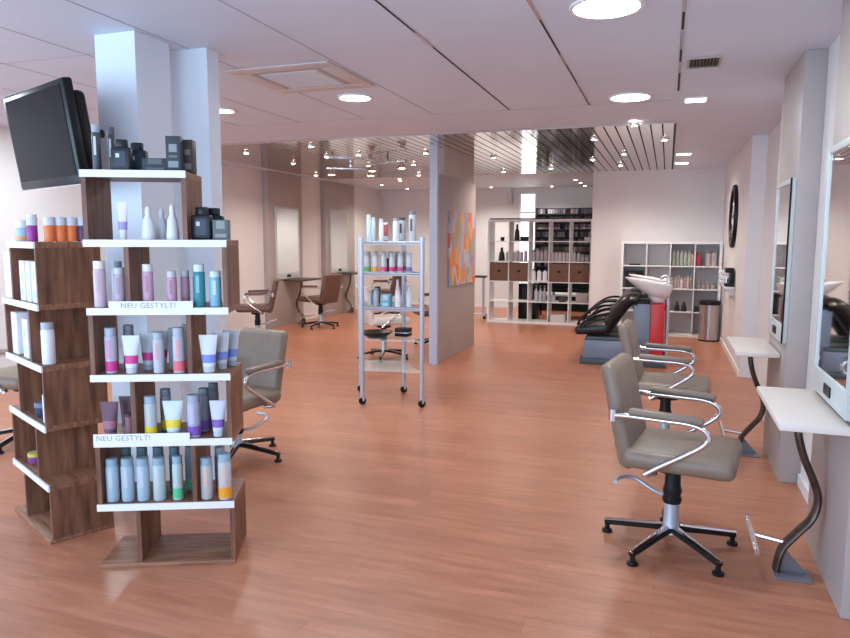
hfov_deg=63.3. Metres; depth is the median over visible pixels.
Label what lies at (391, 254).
shampoo bottle
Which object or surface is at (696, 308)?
product box
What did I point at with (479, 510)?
floor
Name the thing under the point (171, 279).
shampoo bottle
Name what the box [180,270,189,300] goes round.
shampoo bottle
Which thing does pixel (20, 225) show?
jar
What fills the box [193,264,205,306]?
shampoo bottle
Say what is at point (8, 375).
chair
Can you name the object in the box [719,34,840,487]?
wall
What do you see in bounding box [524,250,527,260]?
spray can
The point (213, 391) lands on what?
shampoo bottle
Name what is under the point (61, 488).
display stand
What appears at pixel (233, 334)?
tube
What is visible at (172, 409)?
tube
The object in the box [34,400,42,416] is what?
jar
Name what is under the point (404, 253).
shampoo bottle
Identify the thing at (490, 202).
wall
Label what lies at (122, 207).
tube
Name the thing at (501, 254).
bottle
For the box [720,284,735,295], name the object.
wall shelf
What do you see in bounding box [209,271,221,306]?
shampoo bottle
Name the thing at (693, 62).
grille
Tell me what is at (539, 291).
pump bottle
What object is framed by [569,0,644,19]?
recessed light
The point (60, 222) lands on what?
jar
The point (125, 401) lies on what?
tube
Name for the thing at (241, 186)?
wall
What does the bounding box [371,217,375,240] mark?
shampoo bottle
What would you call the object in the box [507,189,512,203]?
wall speaker
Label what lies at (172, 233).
bottle
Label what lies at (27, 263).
product box
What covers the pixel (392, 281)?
chair
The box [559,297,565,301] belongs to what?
product box
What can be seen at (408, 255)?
shampoo bottle
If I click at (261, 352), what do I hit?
chair
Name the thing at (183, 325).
shampoo bottle
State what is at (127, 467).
shampoo bottle
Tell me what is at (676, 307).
bottle
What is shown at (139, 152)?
bottle
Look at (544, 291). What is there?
pump bottle
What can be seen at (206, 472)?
shampoo bottle
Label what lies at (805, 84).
pillar
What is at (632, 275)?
basin
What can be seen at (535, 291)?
pump bottle
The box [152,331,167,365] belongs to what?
tube
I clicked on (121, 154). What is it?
bottle
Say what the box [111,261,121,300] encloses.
shampoo bottle
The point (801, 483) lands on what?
baseboard
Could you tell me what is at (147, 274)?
shampoo bottle
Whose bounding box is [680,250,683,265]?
shampoo bottle
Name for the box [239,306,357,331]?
baseboard
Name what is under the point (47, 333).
shampoo bottle
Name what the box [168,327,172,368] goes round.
shampoo bottle
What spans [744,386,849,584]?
table
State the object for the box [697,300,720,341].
waste bin
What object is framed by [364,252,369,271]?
shampoo bottle
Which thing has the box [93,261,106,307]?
shampoo bottle
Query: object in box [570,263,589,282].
storage basket
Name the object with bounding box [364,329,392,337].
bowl
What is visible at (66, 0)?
trim
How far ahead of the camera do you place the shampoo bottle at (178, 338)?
3.10 m
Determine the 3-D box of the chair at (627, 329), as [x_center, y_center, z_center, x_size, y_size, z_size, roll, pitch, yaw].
[1.684,0.487,4.889,0.642,0.915,0.659,3,7,22]
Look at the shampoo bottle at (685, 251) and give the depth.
10.68 m
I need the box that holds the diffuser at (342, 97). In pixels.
[340,95,369,100]
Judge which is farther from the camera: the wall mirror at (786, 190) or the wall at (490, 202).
the wall at (490, 202)
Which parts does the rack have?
panel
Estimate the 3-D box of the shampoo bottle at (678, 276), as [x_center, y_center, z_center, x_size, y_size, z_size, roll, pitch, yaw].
[3.948,-0.577,10.748,0.042,0.200,0.042,2,7,19]
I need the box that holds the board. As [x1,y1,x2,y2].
[490,218,591,218]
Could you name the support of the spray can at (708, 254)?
on the cube shelf at (717, 289)
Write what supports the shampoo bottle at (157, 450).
on the display stand at (148, 548)
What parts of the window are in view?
pane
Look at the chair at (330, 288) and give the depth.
11.53 m
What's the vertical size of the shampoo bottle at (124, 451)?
0.215 m
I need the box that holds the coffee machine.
[724,267,733,286]
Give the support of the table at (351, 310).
on the floor
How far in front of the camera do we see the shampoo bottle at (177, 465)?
3.17 m
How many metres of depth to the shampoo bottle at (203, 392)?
3.23 m
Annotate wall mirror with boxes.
[274,206,299,278]
[329,209,347,272]
[768,178,796,343]
[812,137,849,420]
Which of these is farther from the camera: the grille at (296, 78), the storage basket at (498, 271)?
the storage basket at (498, 271)
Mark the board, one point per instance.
(490, 218)
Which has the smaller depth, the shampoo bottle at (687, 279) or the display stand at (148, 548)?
the display stand at (148, 548)
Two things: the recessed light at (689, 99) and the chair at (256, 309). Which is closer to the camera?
the recessed light at (689, 99)
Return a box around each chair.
[0,349,18,453]
[182,327,291,462]
[236,278,279,339]
[299,274,342,329]
[355,285,410,361]
[369,276,406,314]
[412,293,428,347]
[601,353,742,576]
[618,319,710,428]
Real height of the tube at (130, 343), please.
0.170 m
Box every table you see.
[284,277,321,323]
[337,272,357,312]
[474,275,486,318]
[718,337,779,457]
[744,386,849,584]
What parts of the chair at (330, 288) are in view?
seat, armrest, arm frame, backrest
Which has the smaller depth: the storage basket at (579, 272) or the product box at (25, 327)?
the product box at (25, 327)
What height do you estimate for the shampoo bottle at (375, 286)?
0.160 m
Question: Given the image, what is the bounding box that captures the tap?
[660,277,671,284]
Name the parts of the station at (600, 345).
seat, lid, backrest, red panel, post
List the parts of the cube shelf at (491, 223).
panel, panel, panel, panel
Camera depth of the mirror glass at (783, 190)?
4.48 m
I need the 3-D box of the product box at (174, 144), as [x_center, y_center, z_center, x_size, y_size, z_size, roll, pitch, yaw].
[-1.112,-0.730,3.064,0.062,0.155,0.051,0,7,-4]
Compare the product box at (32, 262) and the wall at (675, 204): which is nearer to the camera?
the product box at (32, 262)
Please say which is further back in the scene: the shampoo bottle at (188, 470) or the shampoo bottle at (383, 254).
the shampoo bottle at (383, 254)
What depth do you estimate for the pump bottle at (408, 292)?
6.18 m
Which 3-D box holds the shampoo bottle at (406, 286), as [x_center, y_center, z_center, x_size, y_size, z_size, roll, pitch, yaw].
[-0.159,-0.220,6.367,0.052,0.180,0.051,2,7,19]
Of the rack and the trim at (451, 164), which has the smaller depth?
the trim at (451, 164)
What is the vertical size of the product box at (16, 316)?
0.220 m
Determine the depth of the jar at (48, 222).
3.29 m
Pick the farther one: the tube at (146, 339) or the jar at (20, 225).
the jar at (20, 225)
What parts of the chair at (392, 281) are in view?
seat, arm frame, backrest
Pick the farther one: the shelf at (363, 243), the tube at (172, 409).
the shelf at (363, 243)
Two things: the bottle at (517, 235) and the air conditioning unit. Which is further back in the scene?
the bottle at (517, 235)
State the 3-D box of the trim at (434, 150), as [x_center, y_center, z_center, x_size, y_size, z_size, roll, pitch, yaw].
[0.107,-0.748,8.191,0.095,2.599,0.063,2,7,19]
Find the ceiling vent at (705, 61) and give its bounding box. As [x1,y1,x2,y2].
[686,55,722,68]
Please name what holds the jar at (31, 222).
on the display stand at (61, 488)
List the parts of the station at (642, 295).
seat, lid, backrest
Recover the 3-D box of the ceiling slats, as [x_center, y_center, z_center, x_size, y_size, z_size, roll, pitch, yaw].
[0.265,-2.199,9.518,5.980,0.021,4.530,2,7,19]
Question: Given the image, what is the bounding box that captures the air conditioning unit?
[224,61,374,93]
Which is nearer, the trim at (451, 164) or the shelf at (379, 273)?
the shelf at (379, 273)
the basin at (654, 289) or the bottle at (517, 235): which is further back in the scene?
the bottle at (517, 235)
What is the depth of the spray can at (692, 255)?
10.63 m
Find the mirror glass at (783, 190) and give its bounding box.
[771,184,789,323]
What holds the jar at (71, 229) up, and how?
on the display stand at (61, 488)
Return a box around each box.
[3,252,11,297]
[11,311,27,353]
[19,260,34,300]
[22,318,30,358]
[25,261,32,301]
[31,261,36,302]
[42,395,44,422]
[142,158,167,169]
[165,136,183,169]
[183,140,196,174]
[212,220,230,239]
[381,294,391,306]
[394,327,411,336]
[520,236,528,240]
[550,314,565,322]
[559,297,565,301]
[576,293,588,302]
[625,270,642,286]
[694,306,698,311]
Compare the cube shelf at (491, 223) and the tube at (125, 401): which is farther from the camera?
the cube shelf at (491, 223)
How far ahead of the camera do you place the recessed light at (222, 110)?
5.96 m
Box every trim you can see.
[0,0,671,126]
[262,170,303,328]
[320,180,354,315]
[374,0,685,109]
[429,145,438,364]
[439,148,473,183]
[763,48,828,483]
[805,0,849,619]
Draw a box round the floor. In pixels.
[0,304,849,637]
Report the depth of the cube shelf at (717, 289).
10.69 m
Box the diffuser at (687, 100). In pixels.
[685,98,705,102]
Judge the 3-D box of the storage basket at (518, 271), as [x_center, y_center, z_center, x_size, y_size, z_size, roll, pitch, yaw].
[1.726,-0.855,12.484,0.330,0.320,0.343,2,7,19]
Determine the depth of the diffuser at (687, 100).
5.44 m
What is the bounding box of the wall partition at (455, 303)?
[438,174,475,362]
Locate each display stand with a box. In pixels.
[2,241,114,544]
[79,169,246,568]
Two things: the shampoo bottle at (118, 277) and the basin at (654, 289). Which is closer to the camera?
the shampoo bottle at (118, 277)
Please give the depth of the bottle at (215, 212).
3.16 m
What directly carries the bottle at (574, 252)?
on the cube shelf at (491, 223)
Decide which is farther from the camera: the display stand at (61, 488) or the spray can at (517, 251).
the spray can at (517, 251)
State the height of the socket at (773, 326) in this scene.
0.045 m
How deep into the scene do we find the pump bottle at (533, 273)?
12.30 m
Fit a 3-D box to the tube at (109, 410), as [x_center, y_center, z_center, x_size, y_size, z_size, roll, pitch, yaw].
[-1.431,0.457,3.135,0.066,0.165,0.052,-6,9,-41]
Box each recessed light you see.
[220,108,235,113]
[337,93,372,101]
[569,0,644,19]
[609,92,652,101]
[676,152,691,155]
[684,96,707,102]
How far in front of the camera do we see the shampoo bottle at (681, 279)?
10.72 m
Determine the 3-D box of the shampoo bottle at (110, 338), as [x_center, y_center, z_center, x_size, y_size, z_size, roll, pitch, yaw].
[-1.411,0.140,3.100,0.053,0.205,0.053,0,7,-3]
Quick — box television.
[2,77,104,191]
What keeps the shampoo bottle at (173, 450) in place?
on the display stand at (148, 548)
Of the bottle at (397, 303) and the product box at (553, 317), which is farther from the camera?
the product box at (553, 317)
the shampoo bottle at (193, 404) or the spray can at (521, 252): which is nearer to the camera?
the shampoo bottle at (193, 404)
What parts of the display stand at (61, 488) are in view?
panel, panel, panel, panel, panel, panel, board, panel, panel, panel, panel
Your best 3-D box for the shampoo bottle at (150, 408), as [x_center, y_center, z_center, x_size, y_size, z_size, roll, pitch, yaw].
[-1.252,0.443,3.148,0.055,0.190,0.055,0,7,-3]
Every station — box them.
[575,277,672,368]
[583,274,672,354]
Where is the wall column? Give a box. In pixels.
[94,30,184,481]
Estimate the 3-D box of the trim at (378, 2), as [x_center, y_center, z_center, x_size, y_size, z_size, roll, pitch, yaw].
[0.130,-1.360,2.182,1.364,0.005,7.470,2,7,19]
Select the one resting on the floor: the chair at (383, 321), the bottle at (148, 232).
the chair at (383, 321)
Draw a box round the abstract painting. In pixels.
[448,210,475,286]
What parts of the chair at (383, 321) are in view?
backrest, leg, seat, arm frame, leg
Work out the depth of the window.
14.88 m
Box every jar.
[14,220,26,240]
[26,217,37,241]
[27,450,36,463]
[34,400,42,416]
[43,217,55,241]
[54,217,66,241]
[65,217,76,241]
[76,217,83,241]
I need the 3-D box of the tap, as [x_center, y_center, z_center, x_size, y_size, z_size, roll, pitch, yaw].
[2.866,-0.443,8.212,0.141,0.106,0.137,2,7,19]
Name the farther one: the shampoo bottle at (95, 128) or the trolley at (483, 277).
the trolley at (483, 277)
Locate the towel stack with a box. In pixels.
[719,270,728,284]
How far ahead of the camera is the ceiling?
4.26 m
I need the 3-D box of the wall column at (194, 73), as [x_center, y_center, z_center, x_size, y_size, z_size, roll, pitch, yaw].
[-1.375,-0.294,4.242,0.260,2.599,0.110,2,7,19]
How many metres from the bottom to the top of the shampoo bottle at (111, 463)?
0.200 m
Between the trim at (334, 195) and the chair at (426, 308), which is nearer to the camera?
the chair at (426, 308)
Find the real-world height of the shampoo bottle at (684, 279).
0.180 m
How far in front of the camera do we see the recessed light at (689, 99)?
5.40 m
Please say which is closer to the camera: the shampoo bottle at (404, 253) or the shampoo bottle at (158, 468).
the shampoo bottle at (158, 468)
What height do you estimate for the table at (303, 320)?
0.800 m
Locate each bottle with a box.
[40,321,55,364]
[91,124,101,169]
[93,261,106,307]
[104,327,117,373]
[105,456,119,501]
[107,127,114,169]
[110,139,133,169]
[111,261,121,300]
[113,267,125,300]
[120,447,131,467]
[121,456,134,501]
[123,324,133,368]
[131,143,147,169]
[136,447,147,457]
[136,456,150,501]
[141,207,156,239]
[142,264,153,300]
[144,395,157,432]
[152,331,164,372]
[152,455,166,500]
[153,446,163,456]
[156,209,166,239]
[160,388,170,431]
[166,205,179,239]
[166,271,177,300]
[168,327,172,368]
[169,446,179,490]
[172,327,185,372]
[172,454,183,499]
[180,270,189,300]
[182,324,187,368]
[185,446,191,490]
[187,393,200,437]
[191,207,212,239]
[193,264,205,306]
[198,387,209,431]
[200,455,212,499]
[208,208,223,219]
[208,382,218,426]
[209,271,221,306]
[214,445,224,490]
[218,451,231,499]
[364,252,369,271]
[366,215,371,240]
[369,287,372,305]
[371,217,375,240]
[372,252,377,271]
[374,288,378,306]
[375,286,380,302]
[379,219,383,240]
[381,252,386,271]
[389,252,394,271]
[394,279,400,306]
[395,251,399,270]
[397,253,402,271]
[403,252,407,270]
[405,285,410,304]
[406,253,411,271]
[406,283,411,306]
[498,247,504,260]
[514,224,519,240]
[531,266,535,280]
[532,250,534,260]
[534,285,537,300]
[536,248,538,260]
[537,266,541,280]
[538,286,541,300]
[540,250,543,260]
[542,286,546,301]
[543,266,546,281]
[544,248,547,260]
[572,247,575,261]
[672,250,675,265]
[674,277,676,287]
[674,301,679,310]
[676,250,679,265]
[677,275,679,287]
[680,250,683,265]
[680,278,682,288]
[681,301,685,310]
[683,250,686,265]
[683,277,685,288]
[686,276,688,288]
[687,250,690,265]
[696,252,700,265]
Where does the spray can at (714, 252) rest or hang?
on the cube shelf at (717, 289)
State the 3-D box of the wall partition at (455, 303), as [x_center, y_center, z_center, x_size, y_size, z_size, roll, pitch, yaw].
[0.390,-0.672,9.010,0.095,2.260,1.640,2,7,19]
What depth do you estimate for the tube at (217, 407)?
3.15 m
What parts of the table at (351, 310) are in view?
curved leg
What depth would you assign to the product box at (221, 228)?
3.06 m
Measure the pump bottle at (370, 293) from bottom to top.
0.170 m
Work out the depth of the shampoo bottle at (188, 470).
3.29 m
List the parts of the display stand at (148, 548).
panel, panel, panel, panel, panel, panel, board, panel, panel, panel, panel, panel, panel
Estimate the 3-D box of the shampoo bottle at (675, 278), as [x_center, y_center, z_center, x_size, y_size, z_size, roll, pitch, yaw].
[3.905,-0.569,10.764,0.042,0.180,0.042,2,7,19]
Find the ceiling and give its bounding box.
[0,0,842,190]
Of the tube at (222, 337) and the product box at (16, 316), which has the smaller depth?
the tube at (222, 337)
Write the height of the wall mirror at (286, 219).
1.220 m
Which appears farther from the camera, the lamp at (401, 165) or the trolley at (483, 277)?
the trolley at (483, 277)
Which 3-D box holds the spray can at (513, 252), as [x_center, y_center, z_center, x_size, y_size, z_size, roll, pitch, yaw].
[1.601,-1.132,12.423,0.064,0.170,0.064,2,7,19]
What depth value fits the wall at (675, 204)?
11.03 m
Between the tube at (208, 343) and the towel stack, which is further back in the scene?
the towel stack
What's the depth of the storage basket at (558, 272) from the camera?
12.09 m
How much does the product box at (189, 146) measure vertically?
0.150 m
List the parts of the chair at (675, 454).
backrest, leg, height lever, leg, arm frame, armrest, arm frame, seat, armrest, leg, leg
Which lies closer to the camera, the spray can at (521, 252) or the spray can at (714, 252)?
the spray can at (714, 252)
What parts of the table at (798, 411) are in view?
plate, curved leg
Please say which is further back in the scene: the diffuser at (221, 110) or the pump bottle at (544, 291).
the pump bottle at (544, 291)
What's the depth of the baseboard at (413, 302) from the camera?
15.40 m
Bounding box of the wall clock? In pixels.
[728,184,738,247]
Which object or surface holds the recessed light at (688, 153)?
in the ceiling
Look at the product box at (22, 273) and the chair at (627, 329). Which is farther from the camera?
the chair at (627, 329)
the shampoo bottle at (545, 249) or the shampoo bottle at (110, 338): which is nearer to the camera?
the shampoo bottle at (110, 338)
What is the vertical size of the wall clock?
0.810 m
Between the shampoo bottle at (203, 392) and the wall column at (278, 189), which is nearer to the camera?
the shampoo bottle at (203, 392)
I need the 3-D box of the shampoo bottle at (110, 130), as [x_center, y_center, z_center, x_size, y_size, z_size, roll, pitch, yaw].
[-1.406,-0.758,3.097,0.032,0.200,0.032,0,7,-2]
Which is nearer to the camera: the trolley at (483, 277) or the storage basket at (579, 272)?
the storage basket at (579, 272)
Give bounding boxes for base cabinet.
[518,283,539,318]
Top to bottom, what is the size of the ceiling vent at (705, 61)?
0.012 m
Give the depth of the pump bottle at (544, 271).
12.23 m
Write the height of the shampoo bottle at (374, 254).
0.175 m
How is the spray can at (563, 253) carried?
on the cube shelf at (491, 223)
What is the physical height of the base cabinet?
0.680 m
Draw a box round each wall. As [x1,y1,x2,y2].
[0,126,380,367]
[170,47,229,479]
[381,186,592,307]
[589,168,725,331]
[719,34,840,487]
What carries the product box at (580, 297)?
on the cube shelf at (491, 223)
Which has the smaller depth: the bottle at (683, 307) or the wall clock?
the wall clock
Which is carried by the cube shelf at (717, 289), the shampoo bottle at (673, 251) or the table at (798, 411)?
the shampoo bottle at (673, 251)
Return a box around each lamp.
[327,163,374,175]
[367,156,406,171]
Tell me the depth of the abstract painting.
9.00 m
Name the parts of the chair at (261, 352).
seat, leg, height lever, leg, leg, backrest, armrest, arm frame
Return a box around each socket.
[772,325,775,333]
[823,383,830,397]
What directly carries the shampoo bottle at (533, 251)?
on the cube shelf at (491, 223)
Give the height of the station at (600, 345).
1.056 m
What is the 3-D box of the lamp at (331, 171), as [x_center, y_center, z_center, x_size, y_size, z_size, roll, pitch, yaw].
[-1.064,-2.152,9.939,0.710,0.178,0.150,-1,7,-9]
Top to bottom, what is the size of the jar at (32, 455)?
0.055 m
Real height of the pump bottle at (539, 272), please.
0.270 m
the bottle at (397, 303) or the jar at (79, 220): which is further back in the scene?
the bottle at (397, 303)
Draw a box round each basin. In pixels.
[625,277,672,297]
[629,274,672,283]
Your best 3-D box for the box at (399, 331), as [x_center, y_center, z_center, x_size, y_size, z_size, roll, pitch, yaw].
[-0.202,0.119,6.441,0.132,0.075,0.122,2,7,19]
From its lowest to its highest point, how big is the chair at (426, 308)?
0.915 m
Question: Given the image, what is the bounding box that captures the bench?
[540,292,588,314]
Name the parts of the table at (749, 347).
plate, curved leg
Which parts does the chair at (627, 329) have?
backrest, arm frame, armrest, arm frame, armrest, seat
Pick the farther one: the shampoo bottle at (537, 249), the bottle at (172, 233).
the shampoo bottle at (537, 249)
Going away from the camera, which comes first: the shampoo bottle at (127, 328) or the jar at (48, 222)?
the shampoo bottle at (127, 328)
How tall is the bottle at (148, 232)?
0.145 m
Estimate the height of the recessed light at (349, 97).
0.012 m
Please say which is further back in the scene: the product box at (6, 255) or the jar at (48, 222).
the product box at (6, 255)
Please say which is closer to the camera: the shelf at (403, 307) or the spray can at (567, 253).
the shelf at (403, 307)
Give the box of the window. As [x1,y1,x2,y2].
[517,192,536,305]
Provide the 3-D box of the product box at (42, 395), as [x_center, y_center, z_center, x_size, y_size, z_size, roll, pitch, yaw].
[-1.850,0.441,3.409,0.060,0.140,0.040,-6,9,-44]
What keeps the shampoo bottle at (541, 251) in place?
on the cube shelf at (491, 223)
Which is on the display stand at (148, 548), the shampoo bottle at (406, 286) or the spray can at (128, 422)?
the spray can at (128, 422)
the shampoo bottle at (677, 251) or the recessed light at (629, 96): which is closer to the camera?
the recessed light at (629, 96)
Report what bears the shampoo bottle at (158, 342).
on the display stand at (148, 548)
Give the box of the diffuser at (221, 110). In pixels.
[220,109,233,112]
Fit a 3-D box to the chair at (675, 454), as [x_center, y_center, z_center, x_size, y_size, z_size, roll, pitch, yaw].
[1.192,0.662,3.368,0.642,0.915,0.659,4,7,28]
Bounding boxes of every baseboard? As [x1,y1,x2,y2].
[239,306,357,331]
[392,301,516,307]
[719,334,808,503]
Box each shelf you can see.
[363,243,419,244]
[364,271,419,275]
[364,303,419,310]
[487,219,591,325]
[619,241,722,337]
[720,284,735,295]
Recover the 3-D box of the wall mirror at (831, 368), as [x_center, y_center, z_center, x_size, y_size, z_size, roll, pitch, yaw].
[1.759,-0.194,2.931,0.036,1.120,0.660,2,7,19]
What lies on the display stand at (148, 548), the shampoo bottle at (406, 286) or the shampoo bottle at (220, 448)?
the shampoo bottle at (220, 448)
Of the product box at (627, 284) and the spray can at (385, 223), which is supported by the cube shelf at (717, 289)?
the product box at (627, 284)
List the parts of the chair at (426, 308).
seat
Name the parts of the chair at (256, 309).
seat, armrest, arm frame, armrest, backrest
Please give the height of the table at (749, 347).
0.780 m
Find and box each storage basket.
[490,262,507,280]
[509,263,527,280]
[549,263,568,281]
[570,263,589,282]
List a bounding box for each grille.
[259,70,344,87]
[689,58,717,67]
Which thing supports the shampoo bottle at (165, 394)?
on the display stand at (148, 548)
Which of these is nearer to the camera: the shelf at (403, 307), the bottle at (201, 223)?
the bottle at (201, 223)
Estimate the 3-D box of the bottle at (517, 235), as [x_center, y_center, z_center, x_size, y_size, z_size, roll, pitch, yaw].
[1.661,-1.558,12.438,0.100,0.300,0.100,2,7,19]
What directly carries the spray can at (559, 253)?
on the cube shelf at (491, 223)
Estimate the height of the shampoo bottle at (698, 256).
0.210 m
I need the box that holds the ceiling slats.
[221,121,676,178]
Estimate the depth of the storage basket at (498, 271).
12.45 m
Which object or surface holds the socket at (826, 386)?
attached to the wall mirror at (831, 368)
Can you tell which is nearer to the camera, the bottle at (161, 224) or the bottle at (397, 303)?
the bottle at (161, 224)
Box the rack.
[534,208,592,310]
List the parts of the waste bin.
lid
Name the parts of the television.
bezel trim, mount arm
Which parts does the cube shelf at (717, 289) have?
panel, panel, panel, panel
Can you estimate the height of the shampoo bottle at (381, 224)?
0.200 m
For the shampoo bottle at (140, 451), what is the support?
on the display stand at (148, 548)
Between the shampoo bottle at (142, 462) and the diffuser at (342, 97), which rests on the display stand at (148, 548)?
the shampoo bottle at (142, 462)
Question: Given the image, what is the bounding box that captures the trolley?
[357,237,425,407]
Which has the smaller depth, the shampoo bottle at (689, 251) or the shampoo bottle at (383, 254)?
the shampoo bottle at (383, 254)
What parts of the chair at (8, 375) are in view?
armrest, arm frame, leg, leg, seat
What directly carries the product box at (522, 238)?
on the cube shelf at (491, 223)
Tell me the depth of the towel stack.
8.91 m
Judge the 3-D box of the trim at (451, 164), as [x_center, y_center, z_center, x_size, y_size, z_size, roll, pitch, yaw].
[0.416,-1.961,8.933,0.080,0.320,1.350,2,7,19]
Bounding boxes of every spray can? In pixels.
[125,413,131,433]
[384,222,387,240]
[393,218,398,240]
[398,217,405,240]
[409,211,415,240]
[512,251,515,260]
[516,250,519,260]
[520,251,523,260]
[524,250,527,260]
[558,252,561,261]
[562,252,565,261]
[566,252,568,261]
[691,254,693,265]
[705,252,710,265]
[711,250,716,265]
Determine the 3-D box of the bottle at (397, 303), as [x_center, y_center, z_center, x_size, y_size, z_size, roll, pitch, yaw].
[-0.246,-0.232,6.186,0.056,0.245,0.055,2,7,19]
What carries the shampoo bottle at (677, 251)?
on the cube shelf at (717, 289)
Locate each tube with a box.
[100,402,117,433]
[116,202,127,239]
[118,396,130,432]
[121,335,138,373]
[139,333,153,369]
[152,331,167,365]
[162,401,182,432]
[198,335,216,372]
[209,400,225,436]
[212,332,228,368]
[222,330,238,365]
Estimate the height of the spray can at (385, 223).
0.170 m
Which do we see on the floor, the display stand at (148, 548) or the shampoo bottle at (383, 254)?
the display stand at (148, 548)
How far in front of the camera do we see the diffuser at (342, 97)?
5.36 m
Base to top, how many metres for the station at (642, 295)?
1.056 m
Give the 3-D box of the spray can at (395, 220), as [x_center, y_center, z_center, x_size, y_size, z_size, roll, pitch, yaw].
[-0.260,-0.791,6.124,0.052,0.200,0.051,2,7,19]
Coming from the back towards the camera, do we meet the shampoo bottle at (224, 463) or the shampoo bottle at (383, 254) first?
the shampoo bottle at (383, 254)

